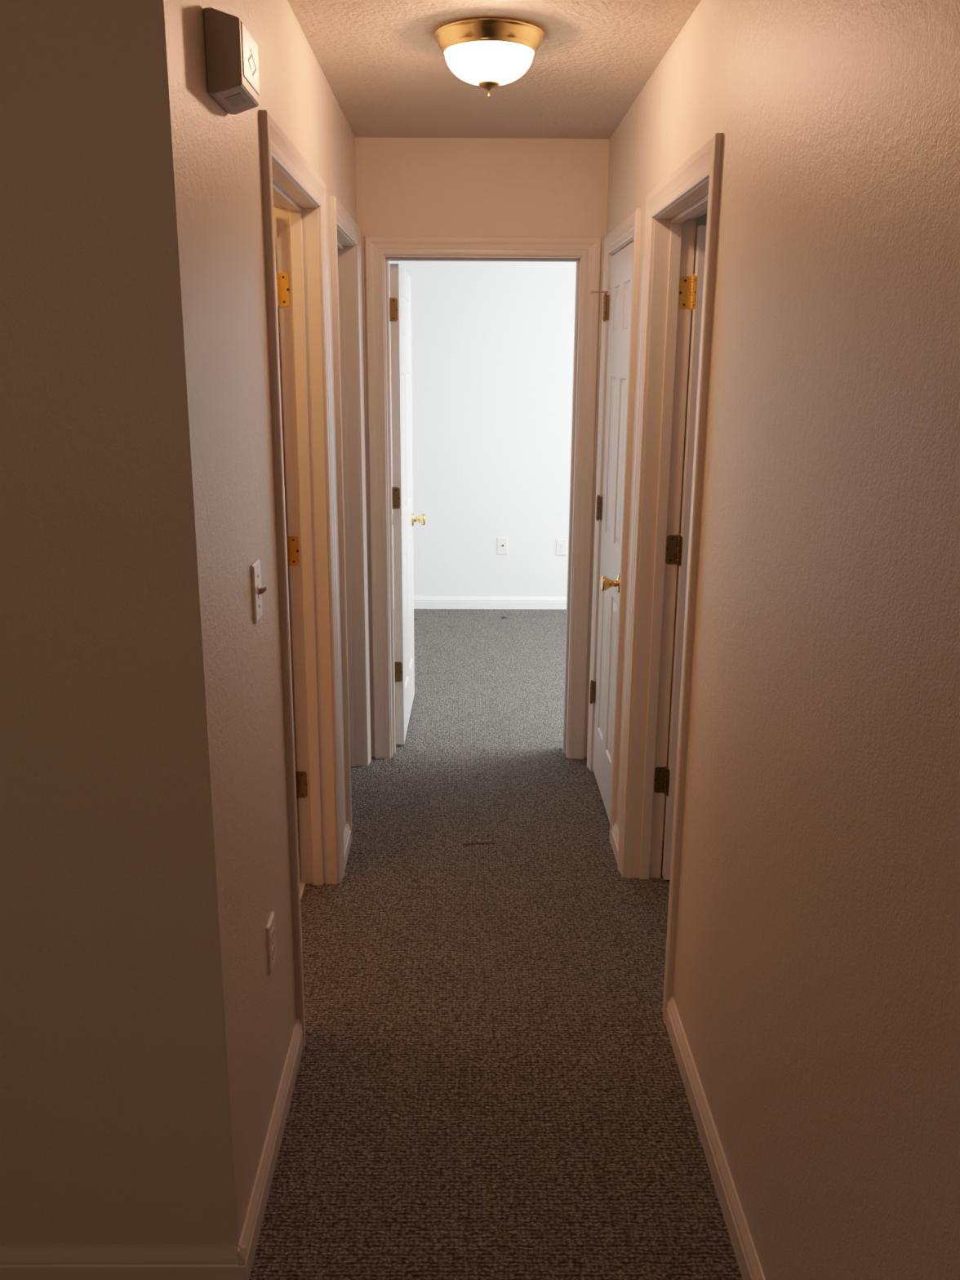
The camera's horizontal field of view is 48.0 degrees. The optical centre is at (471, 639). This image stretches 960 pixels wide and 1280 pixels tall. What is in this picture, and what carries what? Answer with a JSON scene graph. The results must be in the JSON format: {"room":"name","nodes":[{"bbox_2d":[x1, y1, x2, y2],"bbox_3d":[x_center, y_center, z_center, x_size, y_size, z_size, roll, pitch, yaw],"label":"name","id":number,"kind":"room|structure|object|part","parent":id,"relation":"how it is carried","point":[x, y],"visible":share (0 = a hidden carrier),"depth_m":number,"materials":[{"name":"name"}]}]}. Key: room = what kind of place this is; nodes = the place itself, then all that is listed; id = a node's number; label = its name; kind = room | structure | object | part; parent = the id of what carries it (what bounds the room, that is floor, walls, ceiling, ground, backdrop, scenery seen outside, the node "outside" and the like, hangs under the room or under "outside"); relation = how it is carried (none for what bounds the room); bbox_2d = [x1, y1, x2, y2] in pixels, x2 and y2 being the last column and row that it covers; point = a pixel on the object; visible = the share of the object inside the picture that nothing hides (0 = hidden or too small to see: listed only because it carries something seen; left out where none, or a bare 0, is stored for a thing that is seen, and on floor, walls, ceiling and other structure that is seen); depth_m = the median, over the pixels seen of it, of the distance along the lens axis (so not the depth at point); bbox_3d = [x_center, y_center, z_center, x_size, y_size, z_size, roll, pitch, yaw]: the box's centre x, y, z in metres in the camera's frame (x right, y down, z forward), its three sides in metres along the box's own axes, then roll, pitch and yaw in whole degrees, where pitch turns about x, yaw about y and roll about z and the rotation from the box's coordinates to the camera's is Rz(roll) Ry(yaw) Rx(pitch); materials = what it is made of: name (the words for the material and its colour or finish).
{"room":"home hallway","nodes":[
{"label":"home hallway","id":0,"kind":"room"},
{"bbox_2d":[0,0,238,1245],"bbox_3d":[-1.817,-0.013,1.722,2.792,2.440,0.115,0,15,0],"label":"wall","id":1,"kind":"structure","parent":0,"point":[115,1124],"depth_m":1.69,"materials":[{"name":"paint"}]},
{"bbox_2d":[0,1245,246,1279],"bbox_3d":[-1.815,1.143,1.957,2.806,0.083,0.014,0,15,0],"label":"baseboard","id":2,"kind":"structure","parent":1,"relation":"attached to","point":[16,1262],"depth_m":1.96,"materials":[{"name":"paint"}]},
{"bbox_2d":[162,0,356,1244],"bbox_3d":[-0.486,-0.336,2.984,0.115,2.440,2.702,0,15,0],"label":"wall","id":3,"kind":"structure","parent":0,"point":[216,157],"depth_m":1.99,"materials":[{"name":"paint"}]},
{"bbox_2d":[203,7,259,115],"bbox_3d":[-0.389,-0.940,1.759,0.057,0.122,0.160,0,15,0],"label":"door chime","id":4,"kind":"object","parent":3,"relation":"attached to","point":[232,65],"visible":1,"depth_m":1.69,"materials":[{"name":"beige plastic"}]},
{"bbox_2d":[224,93,247,106],"bbox_3d":[-0.386,-0.887,1.767,0.025,0.012,0.063,0,15,0],"label":"vent","id":5,"kind":"object","parent":4,"relation":"attached to","point":[232,100],"depth_m":1.77,"materials":[{"name":"white plastic"}]},
{"bbox_3d":[-0.362,-0.948,1.762,0.003,0.078,0.134,0,15,0],"label":"plate","id":6,"kind":"part","parent":4,"relation":"part of","materials":[{"name":"white plastic"}]},
{"bbox_2d":[250,559,266,623],"bbox_3d":[-0.412,-0.094,2.106,0.022,0.116,0.072,0,15,0],"label":"light switch","id":7,"kind":"object","parent":3,"relation":"attached to","point":[257,591],"visible":1,"depth_m":2.09,"materials":[{"name":"white plastic"}]},
{"bbox_2d":[266,911,276,974],"bbox_3d":[-0.422,0.642,2.278,0.008,0.112,0.071,0,15,0],"label":"wall outlet","id":8,"kind":"object","parent":3,"relation":"attached to","point":[270,928],"visible":1,"depth_m":2.26,"materials":[{"name":"white plastic"}]},
{"bbox_2d":[271,926,275,942],"bbox_3d":[-0.420,0.623,2.273,0.003,0.028,0.034,0,15,0],"label":"socket","id":9,"kind":"object","parent":8,"relation":"attached to","point":[273,928],"depth_m":2.27,"materials":[{"name":"white plastic"}]},
{"bbox_2d":[271,942,275,959],"bbox_3d":[-0.420,0.661,2.283,0.003,0.028,0.034,0,15,0],"label":"socket","id":10,"kind":"object","parent":8,"relation":"attached to","point":[273,944],"depth_m":2.28,"materials":[{"name":"white plastic"}]},
{"bbox_2d":[236,821,351,1279],"bbox_3d":[-0.424,0.913,2.867,0.014,0.083,1.872,0,15,0],"label":"baseboard","id":11,"kind":"structure","parent":3,"relation":"attached to","point":[253,1222],"depth_m":2.25,"materials":[{"name":"paint"}]},
{"bbox_2d":[258,110,344,1047],"bbox_3d":[-0.477,-0.135,2.843,0.132,2.123,0.930,0,15,0],"label":"door frame","id":12,"kind":"structure","parent":3,"relation":"attached to","point":[291,185],"depth_m":3.11,"materials":[{"name":"paint"}]},
{"bbox_2d":[273,206,300,849],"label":"door","id":13,"kind":"structure","parent":0,"point":[274,208],"depth_m":3.42,"materials":[{"name":"paint"}]},
{"bbox_2d":[275,271,307,799],"bbox_3d":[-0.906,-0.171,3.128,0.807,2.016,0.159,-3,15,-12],"label":"hinges","id":14,"kind":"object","parent":13,"relation":"in","point":[282,278],"depth_m":3.21,"materials":[{"name":"paint"}]},
{"bbox_2d":[298,849,305,899],"bbox_3d":[-1.380,0.940,2.901,1.690,0.004,1.682,0,15,0],"label":"floor","id":15,"kind":"structure","parent":0,"point":[301,885],"depth_m":3.51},
{"bbox_2d":[388,260,576,596],"bbox_3d":[0.876,-1.403,7.101,4.550,2.440,0.120,0,15,0],"label":"wall","id":16,"kind":"structure","parent":0,"point":[492,343],"depth_m":7.04,"materials":[{"name":"paint"}]},
{"bbox_2d":[393,596,566,608],"bbox_3d":[0.870,-0.246,7.333,4.550,0.083,0.014,0,15,0],"label":"baseboard","id":17,"kind":"structure","parent":16,"relation":"attached to","point":[420,602],"depth_m":7.32,"materials":[{"name":"paint"}]},
{"bbox_2d":[497,537,507,554],"bbox_3d":[0.205,-0.627,7.230,0.071,0.116,0.012,0,15,0],"label":"outlet","id":18,"kind":"object","parent":16,"relation":"attached to","point":[502,542],"visible":1,"depth_m":7.23,"materials":[{"name":"white plastic"}]},
{"bbox_2d":[555,538,566,555],"bbox_3d":[0.602,-0.618,7.238,0.071,0.112,0.008,0,15,0],"label":"wall outlet","id":19,"kind":"object","parent":16,"relation":"attached to","point":[561,544],"visible":1,"depth_m":7.24,"materials":[{"name":"white plastic"}]},
{"bbox_2d":[355,137,609,757],"bbox_3d":[0.894,-0.688,4.358,4.550,2.440,0.115,0,15,0],"label":"wall","id":20,"kind":"structure","parent":0,"point":[519,187],"depth_m":4.04,"materials":[{"name":"paint"}]},
{"bbox_2d":[389,263,425,744],"bbox_3d":[-0.305,-0.593,4.801,0.159,1.994,0.780,0,15,1],"label":"door","id":21,"kind":"structure","parent":20,"relation":"in","point":[404,519],"depth_m":4.61,"materials":[{"name":"paint"}]},
{"bbox_3d":[-0.253,-0.573,5.144,0.062,0.066,0.066,0,15,1],"label":"knob","id":22,"kind":"part","parent":21,"relation":"part of","materials":[{"name":"gold metal"}]},
{"bbox_2d":[329,195,601,843],"bbox_3d":[-0.032,-0.433,3.991,1.037,2.123,0.978,0,15,0],"label":"door frame","id":23,"kind":"structure","parent":20,"relation":"attached to","point":[585,251],"depth_m":4.22,"materials":[{"name":"paint"}]},
{"bbox_2d":[287,0,701,138],"bbox_3d":[-0.001,-1.390,2.003,6.620,0.100,9.979,0,15,0],"label":"ceiling","id":24,"kind":"structure","parent":0,"point":[383,63],"depth_m":3.00,"materials":[{"name":"white paint"}]},
{"bbox_2d":[434,17,544,97],"bbox_3d":[0.044,-1.450,2.723,0.278,0.146,0.278,0,15,0],"label":"ceiling light","id":25,"kind":"object","parent":24,"relation":"attached to","point":[487,42],"visible":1,"depth_m":2.66,"materials":[{"name":"gold metal"}]},
{"bbox_2d":[248,608,742,1279],"bbox_3d":[-0.013,1.067,2.645,6.620,0.100,9.979,0,15,0],"label":"floor","id":26,"kind":"structure","parent":0,"point":[489,1085],"depth_m":2.74,"materials":[{"name":"carpet"}]},
{"bbox_2d":[606,0,959,1279],"bbox_3d":[0.585,0.200,0.949,0.115,2.440,6.927,0,15,0],"label":"wall","id":27,"kind":"structure","parent":0,"point":[816,990],"depth_m":1.57,"materials":[{"name":"paint"}]},
{"bbox_2d":[589,241,633,822],"bbox_3d":[0.493,-0.358,3.906,0.097,1.998,0.610,0,15,0],"label":"door","id":28,"kind":"structure","parent":27,"relation":"in","point":[617,304],"depth_m":3.91,"materials":[{"name":"paint"}]},
{"bbox_2d":[590,290,608,293],"bbox_3d":[0.470,-1.280,3.970,0.065,0.013,0.018,-2,15,-9],"label":"door stop","id":29,"kind":"object","parent":28,"relation":"attached to","point":[591,291],"visible":1,"depth_m":3.97,"materials":[{"name":"gold metal"}]},
{"bbox_3d":[0.477,-0.192,3.698,0.062,0.066,0.066,0,15,0],"label":"knob","id":30,"kind":"part","parent":28,"relation":"part of","materials":[{"name":"gold metal"}]},
{"bbox_2d":[586,208,641,844],"bbox_3d":[0.556,-0.388,3.892,0.132,2.091,0.756,0,15,0],"label":"door frame","id":31,"kind":"structure","parent":27,"relation":"attached to","point":[628,231],"depth_m":3.70,"materials":[{"name":"paint"}]},
{"bbox_2d":[617,133,723,1024],"bbox_3d":[0.562,-0.141,2.922,0.132,2.105,0.878,0,15,0],"label":"door frame","id":32,"kind":"structure","parent":27,"relation":"attached to","point":[691,191],"depth_m":3.16,"materials":[{"name":"paint"}]},
{"bbox_2d":[653,213,706,879],"bbox_3d":[0.969,-0.189,3.268,0.760,1.998,0.159,0,15,0],"label":"door","id":33,"kind":"structure","parent":27,"relation":"in","point":[691,291],"depth_m":3.24,"materials":[{"name":"paint"}]},
{"bbox_2d":[611,822,765,1279],"bbox_3d":[0.517,1.447,0.837,0.014,0.083,6.082,0,15,0],"label":"baseboard","id":34,"kind":"structure","parent":27,"relation":"attached to","point":[749,1266],"depth_m":2.25,"materials":[{"name":"paint"}]}
]}

